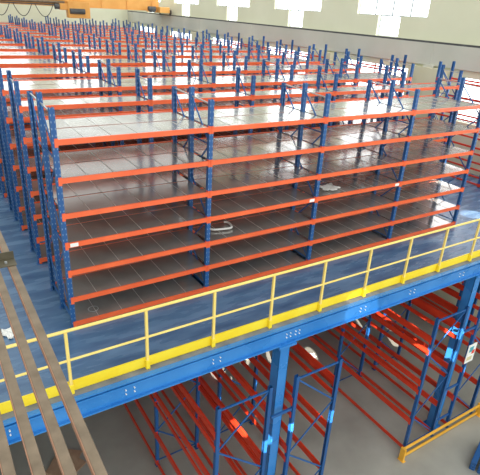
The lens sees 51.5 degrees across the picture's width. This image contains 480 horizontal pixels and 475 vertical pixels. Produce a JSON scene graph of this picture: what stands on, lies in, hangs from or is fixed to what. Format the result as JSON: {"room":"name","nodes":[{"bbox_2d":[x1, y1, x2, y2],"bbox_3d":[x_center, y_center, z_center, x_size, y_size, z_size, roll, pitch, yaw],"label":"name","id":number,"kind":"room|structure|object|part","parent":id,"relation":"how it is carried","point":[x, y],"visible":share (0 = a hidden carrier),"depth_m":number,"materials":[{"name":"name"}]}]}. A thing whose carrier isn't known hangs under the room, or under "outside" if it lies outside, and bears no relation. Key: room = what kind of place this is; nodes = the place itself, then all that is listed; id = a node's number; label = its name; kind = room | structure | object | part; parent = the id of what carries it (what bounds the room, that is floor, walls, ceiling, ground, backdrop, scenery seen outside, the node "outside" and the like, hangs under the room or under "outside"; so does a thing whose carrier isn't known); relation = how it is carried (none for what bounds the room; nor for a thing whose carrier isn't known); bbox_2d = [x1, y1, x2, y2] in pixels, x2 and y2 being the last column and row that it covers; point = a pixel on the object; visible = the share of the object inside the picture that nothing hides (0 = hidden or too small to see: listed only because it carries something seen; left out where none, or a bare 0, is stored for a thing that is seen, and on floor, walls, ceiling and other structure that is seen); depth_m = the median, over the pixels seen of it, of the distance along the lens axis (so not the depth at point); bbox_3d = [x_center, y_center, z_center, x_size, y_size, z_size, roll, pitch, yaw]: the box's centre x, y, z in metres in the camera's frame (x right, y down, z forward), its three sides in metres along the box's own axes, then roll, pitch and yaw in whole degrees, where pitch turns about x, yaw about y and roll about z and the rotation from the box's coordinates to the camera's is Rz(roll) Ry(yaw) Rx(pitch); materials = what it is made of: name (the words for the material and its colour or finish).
{"room":"warehouse","nodes":[
{"label":"warehouse","id":0,"kind":"room"},
{"bbox_2d":[0,231,107,474],"bbox_3d":[-1.148,1.067,2.292,0.935,0.125,6.700,-12,29,-30],"label":"frame","id":1,"kind":"object","parent":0,"point":[96,466],"visible":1,"depth_m":2.73,"materials":[{"name":"wood"}]},
{"bbox_2d":[0,3,130,26],"bbox_3d":[-21.377,-16.311,38.529,27.600,16.500,0.300,-12,29,-30],"label":"wall","id":2,"kind":"structure","parent":0,"point":[97,14],"depth_m":41.36,"materials":[{"name":"beige paint"}]},
{"bbox_2d":[0,295,479,474],"bbox_3d":[-7.456,1.624,21.459,27.000,0.200,56.000,-12,29,-30],"label":"ground","id":3,"kind":"structure","parent":0,"point":[357,445],"depth_m":14.17,"materials":[{"name":"concrete"}]},
{"bbox_2d":[45,449,85,474],"bbox_3d":[-4.508,5.761,12.601,0.901,0.050,1.139,16,28,25],"label":"cardboard sheet","id":4,"kind":"object","parent":3,"relation":"on","point":[53,469],"visible":0.42,"depth_m":12.63,"materials":[{"name":"brown cardboard"}]},
{"bbox_2d":[124,365,272,474],"bbox_3d":[-3.043,2.687,14.335,1.245,4.320,11.570,-12,29,-30],"label":"rack","id":5,"kind":"object","parent":3,"relation":"on","point":[212,433],"visible":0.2,"depth_m":10.69,"materials":[{"name":"metal"}]},
{"bbox_2d":[195,343,342,474],"bbox_3d":[-1.754,2.411,15.095,1.742,4.320,11.570,-12,29,-30],"label":"rack","id":6,"kind":"object","parent":3,"relation":"on","point":[335,378],"visible":0.17,"depth_m":11.25,"materials":[{"name":"metal"}]},
{"bbox_2d":[264,342,296,474],"bbox_3d":[0.661,4.249,10.476,0.400,5.121,0.400,-12,29,-30],"label":"column","id":7,"kind":"structure","parent":3,"relation":"on","point":[280,356],"depth_m":9.87,"materials":[{"name":"blue metal"}]},
{"bbox_2d":[291,298,469,446],"bbox_3d":[2.047,1.594,17.337,1.245,4.320,11.570,-12,29,-30],"label":"rack","id":8,"kind":"object","parent":3,"relation":"on","point":[418,389],"visible":0.27,"depth_m":13.68,"materials":[{"name":"metal"}]},
{"bbox_2d":[326,283,479,427],"bbox_3d":[3.353,1.314,18.107,1.782,4.320,11.570,-12,29,-30],"label":"rack","id":9,"kind":"object","parent":3,"relation":"on","point":[461,370],"visible":0.24,"depth_m":14.81,"materials":[{"name":"metal"}]},
{"bbox_2d":[464,342,477,363],"bbox_3d":[6.199,3.105,13.361,0.360,0.600,0.016,-12,29,-30],"label":"notice board","id":10,"kind":"object","parent":9,"relation":"attached to","point":[471,350],"visible":1,"depth_m":13.34,"materials":[{"name":"white paper"}]},
{"bbox_2d":[397,403,479,462],"bbox_3d":[5.764,5.472,14.080,3.480,0.420,0.190,-12,29,-30],"label":"guard","id":11,"kind":"object","parent":3,"relation":"on","point":[403,452],"visible":1,"depth_m":13.94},
{"bbox_3d":[4.341,5.777,13.241,0.120,0.420,0.190,-12,29,-30],"label":"plate","id":12,"kind":"part","parent":11,"relation":"part of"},
{"bbox_3d":[5.730,5.583,14.159,3.300,0.090,0.040,-12,29,-30],"label":"rail","id":13,"kind":"part","parent":11,"relation":"part of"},
{"bbox_3d":[5.745,5.329,14.041,3.300,0.090,0.040,-12,29,-30],"label":"rail","id":14,"kind":"part","parent":11,"relation":"part of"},
{"bbox_3d":[7.187,5.166,14.920,0.120,0.420,0.190,-12,29,-30],"label":"plate","id":15,"kind":"part","parent":11,"relation":"part of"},
{"bbox_2d":[419,280,479,336],"bbox_3d":[6.178,-0.001,21.304,1.245,4.320,8.710,-12,29,-30],"label":"rack","id":16,"kind":"object","parent":3,"relation":"on","point":[463,282],"visible":0.02,"depth_m":18.95,"materials":[{"name":"red metal"}]},
{"bbox_2d":[423,275,479,429],"bbox_3d":[5.734,3.160,13.469,0.400,5.121,0.400,-12,29,-30],"label":"column","id":17,"kind":"structure","parent":3,"relation":"on","point":[471,285],"depth_m":13.21,"materials":[{"name":"blue metal"}]},
{"bbox_2d":[469,442,479,473],"bbox_3d":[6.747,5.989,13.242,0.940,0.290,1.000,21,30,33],"label":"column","id":18,"kind":"structure","parent":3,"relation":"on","point":[476,457],"depth_m":13.14,"materials":[{"name":"blue metal"}]},
{"bbox_2d":[0,123,479,402],"bbox_3d":[-9.969,-6.150,24.642,24.750,0.050,40.580,-12,29,-30],"label":"floor","id":19,"kind":"structure","parent":0,"point":[35,278],"depth_m":9.77,"materials":[{"name":"blue paint"}]},
{"bbox_2d":[1,327,13,338],"bbox_3d":[-3.938,1.629,8.492,0.372,0.044,0.249,22,31,35],"label":"sheet","id":20,"kind":"object","parent":19,"relation":"on","point":[7,332],"visible":0.71,"depth_m":8.48,"materials":[{"name":"plastic"}]},
{"bbox_2d":[0,14,119,26],"bbox_3d":[-15.769,-14.770,37.791,13.330,3.920,1.585,-12,29,-30],"label":"shelving rack","id":21,"kind":"object","parent":19,"relation":"on","point":[47,17],"visible":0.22,"depth_m":38.07,"materials":[{"name":"metal"}]},
{"bbox_2d":[0,16,130,28],"bbox_3d":[-14.447,-13.815,35.896,13.330,3.920,1.585,-12,29,-30],"label":"shelving rack","id":22,"kind":"object","parent":19,"relation":"on","point":[16,18],"visible":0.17,"depth_m":36.04,"materials":[{"name":"orange metal"}]},
{"bbox_2d":[2,17,142,30],"bbox_3d":[-13.124,-12.860,34.002,13.330,3.920,1.585,-12,29,-30],"label":"shelving rack","id":23,"kind":"object","parent":19,"relation":"on","point":[24,25],"visible":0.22,"depth_m":34.06,"materials":[{"name":"orange metal"}]},
{"bbox_2d":[2,19,156,33],"bbox_3d":[-11.802,-11.905,32.107,13.330,3.920,1.585,-12,29,-30],"label":"shelving rack","id":24,"kind":"object","parent":19,"relation":"on","point":[31,21],"visible":0.23,"depth_m":32.08,"materials":[{"name":"orange metal"}]},
{"bbox_2d":[0,21,172,36],"bbox_3d":[-10.479,-10.950,30.213,13.330,3.920,1.585,-12,29,-30],"label":"shelving rack","id":25,"kind":"object","parent":19,"relation":"on","point":[40,31],"visible":0.16,"depth_m":30.16,"materials":[{"name":"orange metal"}]},
{"bbox_2d":[0,24,189,39],"bbox_3d":[-9.156,-9.996,28.318,13.330,3.920,1.585,-12,29,-30],"label":"shelving rack","id":26,"kind":"object","parent":19,"relation":"on","point":[51,26],"visible":0.22,"depth_m":28.19,"materials":[{"name":"orange metal"}]},
{"bbox_2d":[0,25,209,43],"bbox_3d":[-7.834,-9.041,26.424,13.330,3.920,1.585,-12,29,-30],"label":"shelving rack","id":27,"kind":"object","parent":19,"relation":"on","point":[7,37],"visible":0.22,"depth_m":25.82,"materials":[{"name":"orange metal"}]},
{"bbox_2d":[0,28,232,47],"bbox_3d":[-6.511,-8.086,24.529,13.330,3.920,1.585,-12,29,-30],"label":"shelving rack","id":28,"kind":"object","parent":19,"relation":"on","point":[17,41],"visible":0.25,"depth_m":23.78,"materials":[{"name":"orange metal"}]},
{"bbox_2d":[0,32,257,66],"bbox_3d":[-5.215,-7.151,22.673,13.330,3.920,1.585,-12,29,-30],"label":"shelving rack","id":29,"kind":"object","parent":19,"relation":"on","point":[29,47],"visible":0.23,"depth_m":21.84,"materials":[{"name":"orange metal"}]},
{"bbox_2d":[0,37,287,125],"bbox_3d":[-3.945,-6.234,20.854,13.330,3.920,1.585,-12,29,-30],"label":"shelving rack","id":30,"kind":"object","parent":19,"relation":"on","point":[3,54],"visible":0.15,"depth_m":19.82,"materials":[{"name":"orange metal"}]},
{"bbox_2d":[0,42,321,143],"bbox_3d":[-2.676,-5.317,19.035,13.330,3.920,1.585,-12,29,-30],"label":"shelving rack","id":31,"kind":"object","parent":19,"relation":"on","point":[4,62],"visible":0.13,"depth_m":17.75,"materials":[{"name":"orange metal"}]},
{"bbox_2d":[0,49,362,198],"bbox_3d":[-1.395,-4.393,17.201,13.330,3.920,1.585,-12,29,-30],"label":"shelving rack","id":32,"kind":"object","parent":19,"relation":"on","point":[81,71],"visible":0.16,"depth_m":15.47,"materials":[{"name":"orange metal"}]},
{"bbox_2d":[0,58,414,231],"bbox_3d":[-0.062,-3.431,15.292,13.330,3.920,1.585,-12,29,-30],"label":"shelving rack","id":33,"kind":"object","parent":19,"relation":"on","point":[9,155],"visible":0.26,"depth_m":13.27,"materials":[{"name":"orange metal"}]},
{"bbox_2d":[6,65,462,264],"bbox_3d":[1.162,-2.546,13.537,13.330,3.920,0.815,-12,29,-30],"label":"shelving rack","id":34,"kind":"object","parent":19,"relation":"on","point":[22,135],"visible":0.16,"depth_m":10.98,"materials":[{"name":"orange metal"}]},
{"bbox_2d":[27,77,479,327],"bbox_3d":[1.258,-1.430,11.139,10.690,3.920,1.585,-12,29,-30],"label":"shelving rack","id":35,"kind":"object","parent":19,"relation":"on","point":[124,243],"visible":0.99,"depth_m":10.00,"materials":[{"name":"orange metal"}]},
{"bbox_2d":[210,221,232,230],"bbox_3d":[-0.419,-0.242,10.251,0.524,0.044,0.376,-6,26,-20],"label":"strap","id":36,"kind":"object","parent":35,"relation":"on","point":[229,223],"visible":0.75,"depth_m":10.12,"materials":[{"name":"plastic"}]},
{"bbox_2d":[320,183,340,190],"bbox_3d":[2.024,-1.136,11.249,0.524,0.044,0.446,-12,29,-30],"label":"plastic sheet","id":37,"kind":"object","parent":35,"relation":"on","point":[330,186],"visible":0.95,"depth_m":11.24,"materials":[{"name":"white plastic"}]},
{"bbox_2d":[206,30,326,72],"bbox_3d":[0.896,-9.254,28.010,0.865,3.900,10.530,-12,29,-30],"label":"rack","id":38,"kind":"object","parent":19,"relation":"on","point":[252,39],"visible":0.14,"depth_m":25.71,"materials":[{"name":"blue metal"}]},
{"bbox_2d":[342,49,406,120],"bbox_3d":[5.499,-5.932,21.417,0.865,3.900,2.730,-12,29,-30],"label":"rack","id":39,"kind":"object","parent":19,"relation":"on","point":[346,50],"visible":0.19,"depth_m":20.46,"materials":[{"name":"blue metal"}]},
{"bbox_2d":[428,61,479,187],"bbox_3d":[8.752,-3.583,16.756,0.865,3.900,5.330,-12,29,-30],"label":"wall shelving","id":40,"kind":"object","parent":19,"relation":"on","point":[442,114],"visible":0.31,"depth_m":17.93,"materials":[{"name":"orange metal"}]},
{"bbox_2d":[3,260,479,444],"bbox_3d":[0.817,1.792,9.247,24.750,0.378,0.190,-12,29,-30],"label":"beam","id":41,"kind":"structure","parent":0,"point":[104,398],"depth_m":8.62,"materials":[{"name":"blue metal"}]},
{"bbox_2d":[9,272,464,435],"bbox_3d":[1.081,1.778,9.355,10.052,0.097,0.029,-12,29,-30],"label":"bolts","id":42,"kind":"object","parent":41,"relation":"attached to","point":[463,272],"depth_m":9.23,"materials":[{"name":"white metal"}]},
{"bbox_2d":[131,0,479,316],"bbox_3d":[4.198,-8.598,25.103,0.500,16.500,53.000,-12,29,-30],"label":"wall","id":43,"kind":"structure","parent":0,"point":[448,21],"depth_m":22.01,"materials":[{"name":"beige paint"}]},
{"bbox_2d":[140,26,154,32],"bbox_3d":[-7.644,-16.887,41.981,0.080,1.600,3.900,-12,29,-30],"label":"window","id":44,"kind":"structure","parent":43,"relation":"in","point":[140,26],"depth_m":42.11,"materials":[{"name":"white glass"}]},
{"bbox_2d":[155,26,165,34],"bbox_3d":[-6.335,-14.949,39.846,0.300,3.520,1.700,-12,29,-30],"label":"wall pier","id":45,"kind":"object","parent":43,"relation":"attached to","point":[158,28],"visible":0.21,"depth_m":38.97,"materials":[{"name":"beige paint"}]},
{"bbox_2d":[173,31,190,39],"bbox_3d":[-4.232,-14.423,37.093,0.080,1.600,3.900,-12,29,-30],"label":"window","id":46,"kind":"structure","parent":43,"relation":"in","point":[174,32],"depth_m":36.97,"materials":[{"name":"white glass"}]},
{"bbox_2d":[184,4,189,15],"bbox_3d":[-3.764,-16.455,36.000,0.080,0.810,1.240,-12,29,-30],"label":"window","id":47,"kind":"structure","parent":43,"relation":"in","point":[186,6],"depth_m":36.11,"materials":[{"name":"white glass"}]},
{"bbox_2d":[176,0,198,4],"bbox_3d":[-3.670,-18.055,35.259,0.080,2.720,3.900,-12,29,-30],"label":"window","id":48,"kind":"structure","parent":43,"relation":"in","point":[177,1],"depth_m":35.77,"materials":[{"name":"white glass"}]},
{"bbox_2d":[191,32,205,41],"bbox_3d":[-2.923,-12.486,34.958,0.300,3.520,1.700,-12,29,-30],"label":"wall pier","id":49,"kind":"object","parent":43,"relation":"attached to","point":[193,34],"visible":0.14,"depth_m":34.11,"materials":[{"name":"beige paint"}]},
{"bbox_2d":[212,37,239,47],"bbox_3d":[-0.820,-11.960,32.205,0.080,1.600,3.900,-12,29,-30],"label":"window","id":50,"kind":"structure","parent":43,"relation":"in","point":[214,39],"depth_m":32.29,"materials":[{"name":"white glass"}]},
{"bbox_2d":[229,6,236,20],"bbox_3d":[-0.351,-13.992,31.112,0.080,0.810,1.240,-12,29,-30],"label":"window","id":51,"kind":"structure","parent":43,"relation":"in","point":[232,10],"depth_m":31.24,"materials":[{"name":"white glass"}]},
{"bbox_2d":[219,0,249,7],"bbox_3d":[-0.258,-15.591,30.371,0.080,2.720,3.900,-12,29,-30],"label":"window","id":52,"kind":"structure","parent":43,"relation":"in","point":[233,3],"depth_m":30.80,"materials":[{"name":"white glass"}]},
{"bbox_2d":[1,256,479,419],"bbox_3d":[0.796,1.620,9.219,24.750,0.054,0.120,-12,29,-30],"label":"trim","id":53,"kind":"structure","parent":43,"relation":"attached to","point":[56,399],"depth_m":8.60,"materials":[{"name":"metal"}]},
{"bbox_2d":[0,218,479,414],"bbox_3d":[1.731,0.878,9.540,22.276,1.119,0.092,-12,29,-30],"label":"guard railing","id":54,"kind":"object","parent":53,"relation":"on","point":[29,399],"visible":0.99,"depth_m":8.52,"materials":[{"name":"yellow metal"}]},
{"bbox_3d":[-2.437,1.796,7.077,0.044,1.068,0.044,-12,29,-30],"label":"post","id":55,"kind":"part","parent":54,"relation":"part of","materials":[{"name":"yellow metal"}]},
{"bbox_3d":[-1.436,1.581,7.667,0.044,1.068,0.044,-12,29,-30],"label":"post","id":56,"kind":"part","parent":54,"relation":"part of","materials":[{"name":"yellow metal"}]},
{"bbox_3d":[-0.435,1.366,8.258,0.044,1.068,0.044,-12,29,-30],"label":"post","id":57,"kind":"part","parent":54,"relation":"part of","materials":[{"name":"yellow metal"}]},
{"bbox_3d":[1.766,0.398,9.306,22.276,0.048,0.048,-12,29,-30],"label":"rail","id":58,"kind":"part","parent":54,"relation":"part of","materials":[{"name":"yellow metal"}]},
{"bbox_3d":[0.566,1.151,8.848,0.044,1.068,0.044,-12,29,-30],"label":"post","id":59,"kind":"part","parent":54,"relation":"part of","materials":[{"name":"yellow metal"}]},
{"bbox_3d":[1.567,0.936,9.439,0.044,1.068,0.044,-12,29,-30],"label":"post","id":60,"kind":"part","parent":54,"relation":"part of","materials":[{"name":"yellow metal"}]},
{"bbox_3d":[2.568,0.721,10.029,0.044,1.068,0.044,-12,29,-30],"label":"post","id":61,"kind":"part","parent":54,"relation":"part of","materials":[{"name":"yellow metal"}]},
{"bbox_3d":[3.570,0.506,10.620,0.044,1.068,0.044,-12,29,-30],"label":"post","id":62,"kind":"part","parent":54,"relation":"part of","materials":[{"name":"yellow metal"}]},
{"bbox_3d":[4.571,0.291,11.210,0.044,1.068,0.044,-12,29,-30],"label":"post","id":63,"kind":"part","parent":54,"relation":"part of","materials":[{"name":"yellow metal"}]},
{"bbox_3d":[5.572,0.076,11.801,0.044,1.068,0.044,-12,29,-30],"label":"post","id":64,"kind":"part","parent":54,"relation":"part of","materials":[{"name":"yellow metal"}]},
{"bbox_2d":[240,39,259,50],"bbox_3d":[0.490,-10.023,30.070,0.300,3.520,1.700,-12,29,-30],"label":"wall pier","id":65,"kind":"object","parent":43,"relation":"attached to","point":[244,41],"visible":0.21,"depth_m":29.37,"materials":[{"name":"beige paint"}]},
{"bbox_2d":[269,47,307,73],"bbox_3d":[2.593,-9.496,27.317,0.080,1.600,3.900,-12,29,-30],"label":"window","id":66,"kind":"structure","parent":43,"relation":"in","point":[269,47],"depth_m":26.95,"materials":[{"name":"white"}]},
{"bbox_2d":[290,10,302,27],"bbox_3d":[3.061,-11.529,26.224,0.080,0.810,1.240,-12,29,-30],"label":"window","id":67,"kind":"structure","parent":43,"relation":"in","point":[296,18],"depth_m":26.31,"materials":[{"name":"white glass"}]},
{"bbox_2d":[277,0,321,11],"bbox_3d":[3.155,-13.128,25.483,0.080,2.720,3.900,-12,29,-30],"label":"window","id":68,"kind":"structure","parent":43,"relation":"in","point":[302,5],"depth_m":25.85,"materials":[{"name":"white glass"}]},
{"bbox_2d":[127,11,479,71],"bbox_3d":[4.222,-9.722,24.554,0.600,0.800,53.000,-12,29,-30],"label":"trim","id":69,"kind":"structure","parent":43,"relation":"attached to","point":[466,58],"depth_m":23.33,"materials":[{"name":"grey concrete"}]},
{"bbox_2d":[129,11,479,47],"bbox_3d":[4.033,-10.070,24.246,0.080,0.070,53.000,-12,29,-30],"label":"trim","id":70,"kind":"structure","parent":43,"relation":"attached to","point":[425,41],"depth_m":23.23,"materials":[{"name":"metal"}]},
{"bbox_2d":[0,0,171,18],"bbox_3d":[-16.838,-15.090,31.559,26.280,1.662,2.600,-12,29,-30],"label":"crane","id":71,"kind":"object","parent":70,"relation":"on","point":[74,8],"visible":1,"depth_m":34.49,"materials":[{"name":"metal"}]},
{"bbox_3d":[-12.361,-15.630,33.621,0.320,0.340,0.332,-12,29,-30],"label":"hoist motor","id":72,"kind":"part","parent":71,"relation":"part of","materials":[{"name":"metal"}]},
{"bbox_3d":[-6.509,-16.841,36.700,0.550,0.390,0.360,-12,29,-30],"label":"drive motor","id":73,"kind":"part","parent":71,"relation":"part of","materials":[{"name":"metal"}]},
{"bbox_2d":[308,50,333,72],"bbox_3d":[3.902,-7.559,25.183,0.300,3.520,1.700,-12,29,-30],"label":"wall pier","id":74,"kind":"object","parent":43,"relation":"attached to","point":[329,55],"visible":0.14,"depth_m":24.12,"materials":[{"name":"beige paint"}]},
{"bbox_2d":[347,59,407,92],"bbox_3d":[6.005,-7.033,22.429,0.080,1.600,3.900,-12,29,-30],"label":"window","id":75,"kind":"structure","parent":43,"relation":"in","point":[363,69],"depth_m":22.44,"materials":[{"name":"white"}]},
{"bbox_2d":[378,15,400,36],"bbox_3d":[6.473,-9.065,21.336,0.080,0.810,1.240,-12,29,-30],"label":"window","id":76,"kind":"structure","parent":43,"relation":"in","point":[389,25],"depth_m":21.39,"materials":[{"name":"white glass"}]},
{"bbox_2d":[359,0,429,17],"bbox_3d":[6.567,-10.665,20.595,0.080,2.720,3.900,-12,29,-30],"label":"window","id":77,"kind":"structure","parent":43,"relation":"in","point":[405,8],"depth_m":20.91,"materials":[{"name":"white glass"}]},
{"bbox_2d":[399,65,448,119],"bbox_3d":[7.314,-5.096,20.295,0.300,3.520,1.700,-12,29,-30],"label":"wall pier","id":78,"kind":"object","parent":43,"relation":"attached to","point":[421,74],"visible":0.21,"depth_m":19.69,"materials":[{"name":"beige paint"}]},
{"bbox_2d":[456,77,479,124],"bbox_3d":[9.417,-4.570,17.541,0.080,1.600,3.900,-12,29,-30],"label":"window","id":79,"kind":"structure","parent":43,"relation":"in","point":[474,92],"depth_m":18.61,"materials":[{"name":"white"}]}
]}

